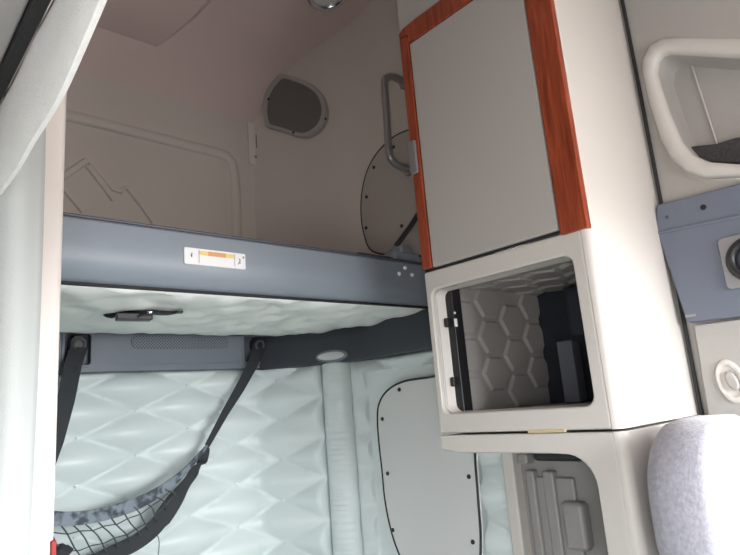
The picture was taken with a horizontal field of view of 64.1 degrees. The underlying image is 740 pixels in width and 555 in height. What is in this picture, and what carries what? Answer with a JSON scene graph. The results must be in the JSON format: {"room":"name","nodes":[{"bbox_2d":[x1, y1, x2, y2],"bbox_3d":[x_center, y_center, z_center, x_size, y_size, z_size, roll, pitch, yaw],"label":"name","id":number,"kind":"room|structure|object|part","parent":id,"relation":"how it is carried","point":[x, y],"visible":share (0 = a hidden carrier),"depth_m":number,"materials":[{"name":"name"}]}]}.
{"room":"vehicle interior","nodes":[
{"label":"vehicle interior","id":0,"kind":"room"},
{"bbox_2d":[8,56,256,238],"bbox_3d":[-1.124,0.350,1.570,2.015,2.350,0.045,6,-16,-41],"label":"wall","id":1,"kind":"structure","parent":0,"point":[132,154],"depth_m":2.11,"materials":[{"name":"beige plastic"}]},
{"bbox_2d":[58,332,268,373],"bbox_3d":[-1.086,0.201,1.595,1.922,0.131,0.058,6,-16,-41],"label":"trim panel","id":2,"kind":"object","parent":1,"relation":"attached to","point":[106,352],"visible":0.61,"depth_m":1.92,"materials":[{"name":"grey plastic"}]},
{"bbox_3d":[-0.869,0.213,1.756,0.088,0.109,0.008,6,-16,-41],"label":"recess frame","id":3,"kind":"part","parent":2,"relation":"part of","materials":[{"name":"grey plastic"}]},
{"bbox_2d":[53,335,264,554],"bbox_3d":[-0.660,0.501,1.775,0.903,0.672,0.178,6,-16,-41],"label":"net","id":4,"kind":"object","parent":2,"relation":"hanging from","point":[77,345],"visible":0.85,"depth_m":1.68,"materials":[{"name":"black fabric"}]},
{"bbox_2d":[131,335,228,347],"bbox_3d":[-0.628,0.216,1.977,0.339,0.043,0.006,6,-16,-41],"label":"speaker grille","id":5,"kind":"object","parent":2,"relation":"attached to","point":[137,341],"depth_m":1.97,"materials":[{"name":"grey metal"}]},
{"bbox_3d":[-0.410,0.263,2.164,0.133,0.109,0.008,6,-16,-41],"label":"recess frame","id":6,"kind":"part","parent":2,"relation":"part of","materials":[{"name":"grey plastic"}]},
{"bbox_2d":[53,366,332,554],"bbox_3d":[-0.959,0.627,1.461,2.003,0.778,0.244,6,-16,-41],"label":"panel","id":7,"kind":"object","parent":1,"relation":"attached to","point":[262,488],"visible":0.79,"depth_m":1.95,"materials":[{"name":"white leather"}]},
{"bbox_2d":[59,212,427,335],"bbox_3d":[-0.803,-0.070,1.425,2.117,0.381,0.713,6,-16,-41],"label":"bunk","id":8,"kind":"object","parent":1,"relation":"attached to","point":[118,276],"visible":0.88,"depth_m":1.44,"materials":[{"name":"grey paint"}]},
{"bbox_2d":[247,122,256,164],"bbox_3d":[-0.469,-0.543,2.410,0.062,0.180,0.018,6,-16,-41],"label":"wall switch","id":9,"kind":"object","parent":1,"relation":"attached to","point":[252,146],"visible":0.66,"depth_m":2.40,"materials":[{"name":"beige plastic"}]},
{"bbox_2d":[24,0,371,121],"bbox_3d":[-0.088,-1.033,0.859,2.400,0.745,3.005,6,-16,-41],"label":"ceiling","id":10,"kind":"structure","parent":0,"point":[220,56],"depth_m":2.18,"materials":[{"name":"beige plastic"}]},
{"bbox_2d":[307,0,345,10],"bbox_3d":[-0.156,-1.038,2.155,0.162,0.052,0.159,6,-16,-41],"label":"dome light","id":11,"kind":"object","parent":10,"relation":"attached to","point":[321,5],"visible":1,"depth_m":2.19,"materials":[{"name":"silver metal"}]},
{"bbox_2d":[252,0,421,261],"bbox_3d":[0.018,0.162,2.016,1.045,2.720,0.145,-13,-15,34],"label":"wall","id":12,"kind":"structure","parent":0,"point":[308,191],"depth_m":2.26,"materials":[{"name":"beige plastic"}]},
{"bbox_2d":[263,74,328,138],"bbox_3d":[-0.302,-0.687,2.354,0.290,0.307,0.022,-9,-13,21],"label":"speaker","id":13,"kind":"object","parent":12,"relation":"attached to","point":[292,106],"visible":1,"depth_m":2.35},
{"bbox_2d":[321,362,363,554],"bbox_3d":[-0.098,0.673,1.999,0.114,0.775,0.059,-9,-13,21],"label":"padded corner trim","id":14,"kind":"structure","parent":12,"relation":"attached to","point":[347,538],"depth_m":1.99,"materials":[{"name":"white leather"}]},
{"bbox_2d":[256,309,431,369],"bbox_3d":[-0.004,0.205,1.967,0.998,0.126,0.176,-13,-15,35],"label":"trim panel","id":15,"kind":"object","parent":12,"relation":"attached to","point":[409,334],"visible":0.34,"depth_m":2.03,"materials":[{"name":"grey plastic"}]},
{"bbox_2d":[316,350,347,361],"bbox_3d":[-0.134,0.271,2.043,0.120,0.042,0.022,-9,-13,21],"label":"marker lamp","id":16,"kind":"object","parent":15,"relation":"attached to","point":[329,355],"visible":1,"depth_m":2.03,"materials":[{"name":"grey plastic"}]},
{"bbox_2d":[360,129,420,256],"bbox_3d":[0.127,-0.272,1.994,0.021,0.471,0.475,6,-16,-41],"label":"access cover","id":17,"kind":"object","parent":12,"relation":"attached to","point":[388,201],"visible":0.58,"depth_m":2.05,"materials":[{"name":"grey plastic"}]},
{"bbox_2d":[381,73,410,175],"bbox_3d":[0.091,-0.528,1.993,0.114,0.373,0.060,6,-16,-41],"label":"handle","id":18,"kind":"object","parent":12,"relation":"attached to","point":[405,168],"visible":0.91,"depth_m":1.96,"materials":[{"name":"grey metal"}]},
{"bbox_2d":[350,350,512,554],"bbox_3d":[0.180,0.606,1.777,0.070,0.768,0.634,6,-16,-41],"label":"panel","id":19,"kind":"object","parent":12,"relation":"attached to","point":[370,379],"visible":0.23,"depth_m":1.93,"materials":[{"name":"white leather"}]},
{"bbox_2d":[377,375,482,554],"bbox_3d":[0.174,0.609,1.751,0.018,0.622,0.410,6,-16,-41],"label":"access cover","id":20,"kind":"object","parent":19,"relation":"attached to","point":[431,493],"visible":0.8,"depth_m":1.77,"materials":[{"name":"white plastic"}]},
{"bbox_2d":[619,0,739,415],"bbox_3d":[1.190,-0.189,0.821,0.030,2.720,1.530,6,-16,-41],"label":"wall","id":21,"kind":"structure","parent":0,"point":[650,21],"depth_m":1.36,"materials":[{"name":"plastic"}]},
{"bbox_2d":[620,0,703,414],"bbox_3d":[0.689,-0.003,1.334,0.009,2.550,0.009,6,-16,-41],"label":"trim","id":22,"kind":"structure","parent":21,"relation":"attached to","point":[692,366],"depth_m":1.39,"materials":[{"name":"black rubber"}]},
{"bbox_2d":[642,36,739,178],"bbox_3d":[0.836,-0.394,1.264,0.096,0.407,0.424,6,-16,-41],"label":"pocket","id":23,"kind":"object","parent":21,"relation":"attached to","point":[692,84],"visible":1,"depth_m":1.36,"materials":[{"name":"grey plastic"}]},
{"bbox_2d":[658,55,739,161],"bbox_3d":[0.845,-0.390,1.271,0.069,0.338,0.369,6,-16,-41],"label":"tray","id":24,"kind":"object","parent":23,"relation":"on","point":[701,93],"depth_m":1.37,"materials":[{"name":"plastic"}]},
{"bbox_2d":[656,184,739,322],"bbox_3d":[0.790,-0.057,1.198,0.044,0.301,0.380,6,-16,-41],"label":"vent panel","id":25,"kind":"object","parent":21,"relation":"attached to","point":[699,235],"visible":1,"depth_m":1.27,"materials":[{"name":"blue plastic"}]},
{"bbox_2d":[718,234,739,288],"bbox_3d":[0.775,-0.038,1.198,0.011,0.108,0.108,6,-16,-41],"label":"vent","id":26,"kind":"object","parent":25,"relation":"attached to","point":[728,244],"depth_m":1.22,"materials":[{"name":"black plastic"}]},
{"bbox_2d":[694,319,739,415],"bbox_3d":[0.812,0.307,1.143,0.025,0.474,0.276,6,-16,-41],"label":"trim","id":27,"kind":"structure","parent":21,"relation":"attached to","point":[718,343],"depth_m":1.24,"materials":[{"name":"plastic"}]},
{"bbox_3d":[0.746,0.214,1.222,0.008,0.090,0.054,6,-16,-41],"label":"oval pull","id":28,"kind":"part","parent":27,"relation":"part of","materials":[{"name":"grey plastic"}]},
{"bbox_3d":[0.077,1.222,0.370,2.400,0.040,3.040,6,-16,-41],"label":"floor","id":29,"kind":"structure","parent":0,"visible":0},
{"bbox_2d":[29,0,66,554],"bbox_3d":[-0.581,0.056,1.052,0.052,2.620,0.052,6,-16,-41],"label":"post","id":30,"kind":"object","parent":29,"relation":"on","point":[42,542],"visible":0.6,"depth_m":1.03,"materials":[{"name":"beige plastic"}]},
{"bbox_2d":[441,418,679,554],"bbox_3d":[0.475,0.827,1.214,0.347,1.014,0.437,6,-16,-41],"label":"base cabinet","id":31,"kind":"object","parent":29,"relation":"on","point":[571,492],"visible":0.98,"depth_m":1.31,"materials":[{"name":"grey plastic"}]},
{"bbox_2d":[397,0,696,432],"bbox_3d":[0.406,-0.451,1.534,0.486,1.618,0.458,6,-16,-41],"label":"tower","id":32,"kind":"object","parent":31,"relation":"on","point":[530,169],"visible":1,"depth_m":1.31,"materials":[{"name":"grey plastic"}]},
{"bbox_3d":[0.209,0.167,1.415,0.034,0.310,0.029,6,-16,-41],"label":"slide rail","id":33,"kind":"part","parent":32,"relation":"part of","materials":[{"name":"black plastic"}]},
{"bbox_3d":[0.243,-0.351,1.361,0.014,0.600,0.338,6,-16,-41],"label":"door","id":34,"kind":"part","parent":32,"relation":"part of","materials":[{"name":"grey plastic"}]},
{"bbox_3d":[0.250,-0.375,1.366,0.012,0.659,0.413,6,-16,-41],"label":"door frame","id":35,"kind":"part","parent":32,"relation":"part of","materials":[{"name":"black plastic"}]},
{"bbox_3d":[0.348,0.302,1.162,0.008,0.006,0.084,6,-16,-41],"label":"catch plate","id":36,"kind":"part","parent":32,"relation":"part of","materials":[{"name":"gold metal"}]},
{"bbox_2d":[557,340,587,402],"bbox_3d":[0.510,0.237,1.491,0.040,0.154,0.043,6,-16,-41],"label":"box","id":37,"kind":"object","parent":32,"relation":"in","point":[573,381],"visible":1,"depth_m":1.48,"materials":[{"name":"grey plastic"}]},
{"bbox_2d":[563,285,593,400],"bbox_3d":[0.627,0.151,1.475,0.080,0.296,0.240,6,-16,-41],"label":"equipment box","id":38,"kind":"object","parent":32,"relation":"in","point":[574,317],"visible":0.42,"depth_m":1.52,"materials":[{"name":"grey plastic"}]},
{"bbox_3d":[0.508,-0.502,1.338,0.347,1.615,0.020,6,-16,-41],"label":"panel","id":39,"kind":"part","parent":32,"relation":"part of","materials":[{"name":"grey plastic"}]},
{"bbox_3d":[0.613,0.783,1.064,0.347,1.014,0.020,6,-16,-41],"label":"panel","id":40,"kind":"part","parent":31,"relation":"part of","materials":[{"name":"grey plastic"}]},
{"bbox_2d":[647,414,739,554],"bbox_3d":[0.770,0.695,0.744,0.505,1.032,0.662,6,-16,-41],"label":"seat","id":41,"kind":"object","parent":29,"relation":"on","point":[693,471],"visible":1,"depth_m":0.90,"materials":[{"name":"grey fabric"}]},
{"bbox_3d":[-0.909,-0.215,-0.106,0.030,2.720,2.960,6,-16,-41],"label":"wall","id":42,"kind":"structure","parent":0,"visible":0},
{"bbox_2d":[0,0,106,194],"bbox_3d":[-0.650,-0.327,0.332,0.915,0.201,0.722,6,-16,-41],"label":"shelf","id":43,"kind":"object","parent":42,"relation":"attached to","point":[49,66],"visible":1,"depth_m":0.70,"materials":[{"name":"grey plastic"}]},
{"bbox_3d":[-0.892,-0.313,0.648,0.974,0.019,0.057,6,-16,-41],"label":"track","id":44,"kind":"object","parent":43,"relation":"attached to","visible":0},
{"bbox_2d":[0,102,45,554],"bbox_3d":[-0.780,0.468,0.526,0.847,1.570,0.044,6,-16,-41],"label":"curtain","id":45,"kind":"object","parent":44,"relation":"hanging from","point":[22,201],"visible":0.78,"depth_m":0.86,"materials":[{"name":"grey fabric"}]}
]}

